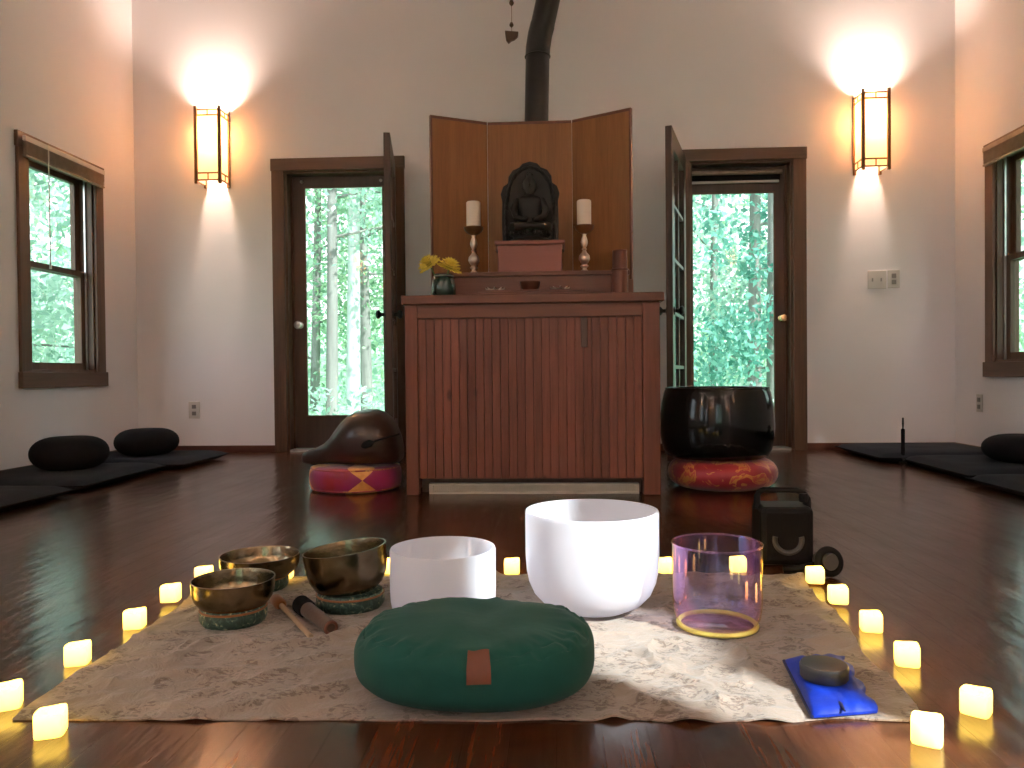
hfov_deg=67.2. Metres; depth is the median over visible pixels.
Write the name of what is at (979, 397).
power outlet
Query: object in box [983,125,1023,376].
window
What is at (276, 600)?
mallet
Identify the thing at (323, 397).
undergrowth
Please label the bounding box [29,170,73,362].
tree
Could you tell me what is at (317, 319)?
tree
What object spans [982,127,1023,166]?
window blind
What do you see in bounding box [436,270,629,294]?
shelf
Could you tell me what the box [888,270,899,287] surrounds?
wall control
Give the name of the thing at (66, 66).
wall
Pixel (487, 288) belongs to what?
glass dish
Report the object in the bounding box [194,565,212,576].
candle
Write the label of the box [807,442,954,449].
baseboard
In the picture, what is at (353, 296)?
tree
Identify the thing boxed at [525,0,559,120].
pipe
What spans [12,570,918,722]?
rug
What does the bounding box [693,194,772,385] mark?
tree
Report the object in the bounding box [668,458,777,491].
cushion
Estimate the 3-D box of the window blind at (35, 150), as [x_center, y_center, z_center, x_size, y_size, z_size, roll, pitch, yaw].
[-2.746,-1.056,4.783,0.046,0.739,0.778,0,1,3]
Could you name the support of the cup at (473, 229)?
on the candlestick at (473, 230)
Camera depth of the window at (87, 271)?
5.05 m
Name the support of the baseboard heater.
on the floor
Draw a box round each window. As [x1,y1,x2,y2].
[14,129,108,388]
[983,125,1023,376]
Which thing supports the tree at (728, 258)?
on the ground
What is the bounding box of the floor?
[0,450,1023,767]
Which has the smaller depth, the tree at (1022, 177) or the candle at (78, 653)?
the candle at (78, 653)
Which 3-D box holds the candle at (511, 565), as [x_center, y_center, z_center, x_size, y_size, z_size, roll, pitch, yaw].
[0.000,0.505,2.146,0.042,0.040,0.042,0,1,3]
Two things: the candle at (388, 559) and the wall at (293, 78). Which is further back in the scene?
the wall at (293, 78)
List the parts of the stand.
handle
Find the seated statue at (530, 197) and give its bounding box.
[501,162,558,240]
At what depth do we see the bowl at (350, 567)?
1.77 m
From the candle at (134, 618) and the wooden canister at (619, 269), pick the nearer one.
the candle at (134, 618)
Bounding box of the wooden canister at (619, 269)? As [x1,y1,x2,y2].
[611,249,628,291]
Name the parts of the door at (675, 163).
knob, knob, glass pane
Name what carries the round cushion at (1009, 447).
on the mat at (964, 466)
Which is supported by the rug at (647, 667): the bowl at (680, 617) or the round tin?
the bowl at (680, 617)
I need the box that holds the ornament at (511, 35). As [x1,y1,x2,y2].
[505,0,517,43]
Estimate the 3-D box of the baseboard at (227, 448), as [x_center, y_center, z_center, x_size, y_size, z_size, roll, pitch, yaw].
[-2.224,0.474,5.605,1.022,0.050,0.016,0,1,3]
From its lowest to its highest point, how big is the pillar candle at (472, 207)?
0.142 m
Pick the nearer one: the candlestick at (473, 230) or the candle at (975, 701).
the candle at (975, 701)
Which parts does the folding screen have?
edge trim, panel, edge trim, panel, panel, edge trim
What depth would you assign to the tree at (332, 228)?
10.59 m
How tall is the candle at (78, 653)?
0.040 m
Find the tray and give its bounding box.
[478,289,582,293]
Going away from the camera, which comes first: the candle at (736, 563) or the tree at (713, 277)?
the candle at (736, 563)
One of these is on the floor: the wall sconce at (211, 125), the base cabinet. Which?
the base cabinet
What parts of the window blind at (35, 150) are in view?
pull cord, rail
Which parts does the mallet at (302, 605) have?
handle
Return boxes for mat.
[0,463,165,489]
[0,486,75,511]
[103,450,228,468]
[835,443,984,461]
[901,455,1023,477]
[965,474,1023,495]
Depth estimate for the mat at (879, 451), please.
4.76 m
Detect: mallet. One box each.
[270,594,313,637]
[292,595,337,633]
[782,546,843,577]
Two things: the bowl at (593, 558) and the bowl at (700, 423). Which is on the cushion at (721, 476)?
the bowl at (700, 423)
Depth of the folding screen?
4.29 m
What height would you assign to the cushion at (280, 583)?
0.042 m
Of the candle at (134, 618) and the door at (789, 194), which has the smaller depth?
the candle at (134, 618)
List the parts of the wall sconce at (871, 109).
shade panel, shade panel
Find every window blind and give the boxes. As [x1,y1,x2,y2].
[22,135,104,268]
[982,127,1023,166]
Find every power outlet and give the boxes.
[189,402,199,418]
[976,394,982,411]
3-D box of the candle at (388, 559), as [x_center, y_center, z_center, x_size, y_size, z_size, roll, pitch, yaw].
[-0.338,0.508,2.163,0.042,0.040,0.042,-1,1,-3]
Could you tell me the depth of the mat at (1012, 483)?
3.47 m
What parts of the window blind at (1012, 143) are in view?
rail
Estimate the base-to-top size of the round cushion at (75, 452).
0.175 m
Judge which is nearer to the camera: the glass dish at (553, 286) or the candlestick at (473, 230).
the glass dish at (553, 286)
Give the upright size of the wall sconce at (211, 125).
0.544 m
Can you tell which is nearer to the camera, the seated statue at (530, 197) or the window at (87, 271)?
the seated statue at (530, 197)
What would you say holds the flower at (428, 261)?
in the jar at (442, 284)
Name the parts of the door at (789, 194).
frame, head casing, knob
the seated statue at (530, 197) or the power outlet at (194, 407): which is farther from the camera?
the power outlet at (194, 407)
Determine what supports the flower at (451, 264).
in the jar at (442, 284)
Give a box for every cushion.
[28,435,109,470]
[113,428,178,455]
[198,602,267,630]
[273,575,288,591]
[309,463,401,493]
[315,584,384,614]
[354,597,594,712]
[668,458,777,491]
[981,433,1023,462]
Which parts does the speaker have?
carry handle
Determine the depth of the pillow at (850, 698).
1.26 m
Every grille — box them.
[434,485,634,490]
[766,513,809,560]
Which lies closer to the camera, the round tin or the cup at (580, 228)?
the round tin
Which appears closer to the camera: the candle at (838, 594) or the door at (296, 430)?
the candle at (838, 594)
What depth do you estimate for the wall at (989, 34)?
5.03 m
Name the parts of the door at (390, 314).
knob, glass pane, knob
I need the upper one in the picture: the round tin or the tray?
the tray
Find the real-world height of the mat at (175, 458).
0.068 m
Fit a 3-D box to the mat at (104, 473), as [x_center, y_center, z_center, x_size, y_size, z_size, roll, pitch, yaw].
[-2.415,0.488,4.111,0.747,0.067,0.825,-1,1,2]
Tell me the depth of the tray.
3.58 m
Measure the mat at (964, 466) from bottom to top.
0.068 m
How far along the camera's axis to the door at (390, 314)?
4.76 m
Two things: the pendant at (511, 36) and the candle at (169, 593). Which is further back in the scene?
the pendant at (511, 36)
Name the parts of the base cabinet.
corner post, frieze rail, beadboard panel, corner post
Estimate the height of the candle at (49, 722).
0.040 m
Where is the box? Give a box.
[628,279,633,291]
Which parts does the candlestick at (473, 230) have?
stem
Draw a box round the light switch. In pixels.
[868,270,885,288]
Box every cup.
[463,225,483,234]
[574,224,593,233]
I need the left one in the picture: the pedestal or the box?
the pedestal
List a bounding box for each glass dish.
[485,287,504,289]
[550,286,569,288]
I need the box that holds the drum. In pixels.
[302,409,403,464]
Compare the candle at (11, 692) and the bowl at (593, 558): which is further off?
the bowl at (593, 558)
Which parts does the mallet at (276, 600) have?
handle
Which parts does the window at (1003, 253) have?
casing, sash, sash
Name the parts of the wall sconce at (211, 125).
shade panel, shade panel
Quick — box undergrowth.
[308,369,773,414]
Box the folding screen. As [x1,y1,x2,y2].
[429,107,633,294]
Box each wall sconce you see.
[193,105,229,188]
[853,87,890,175]
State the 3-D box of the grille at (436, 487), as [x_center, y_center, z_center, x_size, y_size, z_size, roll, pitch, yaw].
[0.099,0.479,3.553,0.925,0.028,0.028,0,1,3]
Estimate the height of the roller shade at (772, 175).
0.089 m
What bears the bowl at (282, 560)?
on the cushion at (280, 583)
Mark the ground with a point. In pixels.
(342, 366)
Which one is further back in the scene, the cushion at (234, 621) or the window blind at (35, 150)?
the window blind at (35, 150)
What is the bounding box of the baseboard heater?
[429,482,638,493]
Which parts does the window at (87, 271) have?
sash, sash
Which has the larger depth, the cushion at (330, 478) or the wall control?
the wall control
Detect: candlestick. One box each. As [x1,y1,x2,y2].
[463,225,483,271]
[574,224,593,270]
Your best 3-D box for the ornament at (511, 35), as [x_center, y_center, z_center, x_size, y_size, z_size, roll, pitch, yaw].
[-0.009,-2.651,4.169,0.073,1.603,0.028,0,1,3]
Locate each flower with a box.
[418,254,439,274]
[436,257,460,273]
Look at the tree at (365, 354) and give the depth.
13.27 m
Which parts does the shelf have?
shelf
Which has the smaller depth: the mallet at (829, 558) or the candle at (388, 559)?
the mallet at (829, 558)
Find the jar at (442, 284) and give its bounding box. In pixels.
[432,274,455,294]
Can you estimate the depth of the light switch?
5.34 m
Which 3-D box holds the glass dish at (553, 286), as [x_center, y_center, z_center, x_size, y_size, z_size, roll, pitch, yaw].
[0.228,-0.447,3.647,0.089,0.027,0.089,0,1,26]
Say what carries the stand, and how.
on the floor
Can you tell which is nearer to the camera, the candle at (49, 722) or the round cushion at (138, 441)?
the candle at (49, 722)
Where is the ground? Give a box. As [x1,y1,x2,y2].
[32,296,1023,414]
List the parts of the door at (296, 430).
knob, head casing, frame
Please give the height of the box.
0.085 m
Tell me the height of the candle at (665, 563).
0.040 m
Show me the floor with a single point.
(940, 555)
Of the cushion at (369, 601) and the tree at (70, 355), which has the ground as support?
the tree at (70, 355)
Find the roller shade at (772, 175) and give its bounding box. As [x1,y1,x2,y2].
[692,169,781,183]
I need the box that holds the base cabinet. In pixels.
[401,292,663,494]
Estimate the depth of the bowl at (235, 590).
1.69 m
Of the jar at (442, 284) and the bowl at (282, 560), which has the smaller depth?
the bowl at (282, 560)
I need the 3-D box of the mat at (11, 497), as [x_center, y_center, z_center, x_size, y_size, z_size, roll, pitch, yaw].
[-2.446,0.500,3.216,0.780,0.067,0.795,0,1,3]
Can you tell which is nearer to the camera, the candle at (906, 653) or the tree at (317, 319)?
the candle at (906, 653)
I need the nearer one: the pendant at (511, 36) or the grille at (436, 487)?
the grille at (436, 487)
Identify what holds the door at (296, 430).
in the wall at (293, 78)
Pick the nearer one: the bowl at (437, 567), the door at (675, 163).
the bowl at (437, 567)
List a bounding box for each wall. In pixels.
[0,0,137,469]
[131,0,955,445]
[955,0,1023,446]
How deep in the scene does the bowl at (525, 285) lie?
3.62 m
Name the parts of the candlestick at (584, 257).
stem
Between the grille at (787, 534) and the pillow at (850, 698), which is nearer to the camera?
the pillow at (850, 698)
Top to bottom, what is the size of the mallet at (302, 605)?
0.044 m
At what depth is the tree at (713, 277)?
11.99 m
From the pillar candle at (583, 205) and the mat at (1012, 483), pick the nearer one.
the mat at (1012, 483)
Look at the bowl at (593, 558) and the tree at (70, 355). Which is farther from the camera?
the tree at (70, 355)
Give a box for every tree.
[29,168,74,362]
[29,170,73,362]
[306,187,382,409]
[306,187,382,414]
[306,187,383,410]
[337,187,379,414]
[693,193,773,403]
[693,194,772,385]
[693,195,766,386]
[1019,177,1023,333]
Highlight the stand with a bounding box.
[899,418,906,462]
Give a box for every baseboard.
[174,445,274,452]
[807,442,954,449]
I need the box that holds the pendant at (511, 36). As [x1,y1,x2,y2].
[505,31,517,43]
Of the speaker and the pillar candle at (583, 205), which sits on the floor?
the speaker
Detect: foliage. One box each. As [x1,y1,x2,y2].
[29,167,1023,405]
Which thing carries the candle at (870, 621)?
on the floor
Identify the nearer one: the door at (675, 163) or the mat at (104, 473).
the mat at (104, 473)
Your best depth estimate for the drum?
3.63 m
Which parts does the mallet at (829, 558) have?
handle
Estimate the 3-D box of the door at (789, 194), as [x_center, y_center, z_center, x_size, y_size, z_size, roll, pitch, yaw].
[1.621,-0.589,5.447,0.875,2.107,0.163,0,1,3]
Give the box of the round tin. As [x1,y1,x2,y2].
[799,655,848,685]
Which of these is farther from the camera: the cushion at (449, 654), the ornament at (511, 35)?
the ornament at (511, 35)
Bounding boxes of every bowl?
[189,568,275,613]
[218,545,299,578]
[302,538,386,596]
[390,536,495,608]
[520,281,539,289]
[525,499,658,617]
[660,386,774,460]
[672,538,762,638]
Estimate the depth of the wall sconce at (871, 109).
5.18 m
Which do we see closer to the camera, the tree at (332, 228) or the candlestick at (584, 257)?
the candlestick at (584, 257)
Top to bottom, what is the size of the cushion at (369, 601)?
0.042 m
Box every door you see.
[270,155,405,451]
[376,132,402,424]
[660,125,686,460]
[682,147,806,449]
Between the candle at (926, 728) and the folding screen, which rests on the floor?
the candle at (926, 728)
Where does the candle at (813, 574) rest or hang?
on the floor
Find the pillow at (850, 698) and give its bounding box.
[782,653,877,717]
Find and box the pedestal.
[495,240,564,271]
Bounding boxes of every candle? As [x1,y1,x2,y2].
[0,679,22,711]
[33,703,67,739]
[64,640,91,666]
[123,607,146,629]
[160,583,180,602]
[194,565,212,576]
[385,558,389,573]
[466,201,480,225]
[504,557,519,573]
[577,199,590,224]
[658,557,672,573]
[729,555,746,571]
[805,566,824,583]
[827,584,848,604]
[859,610,882,632]
[894,641,919,667]
[910,711,943,748]
[959,684,992,718]
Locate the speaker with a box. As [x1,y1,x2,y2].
[752,487,812,564]

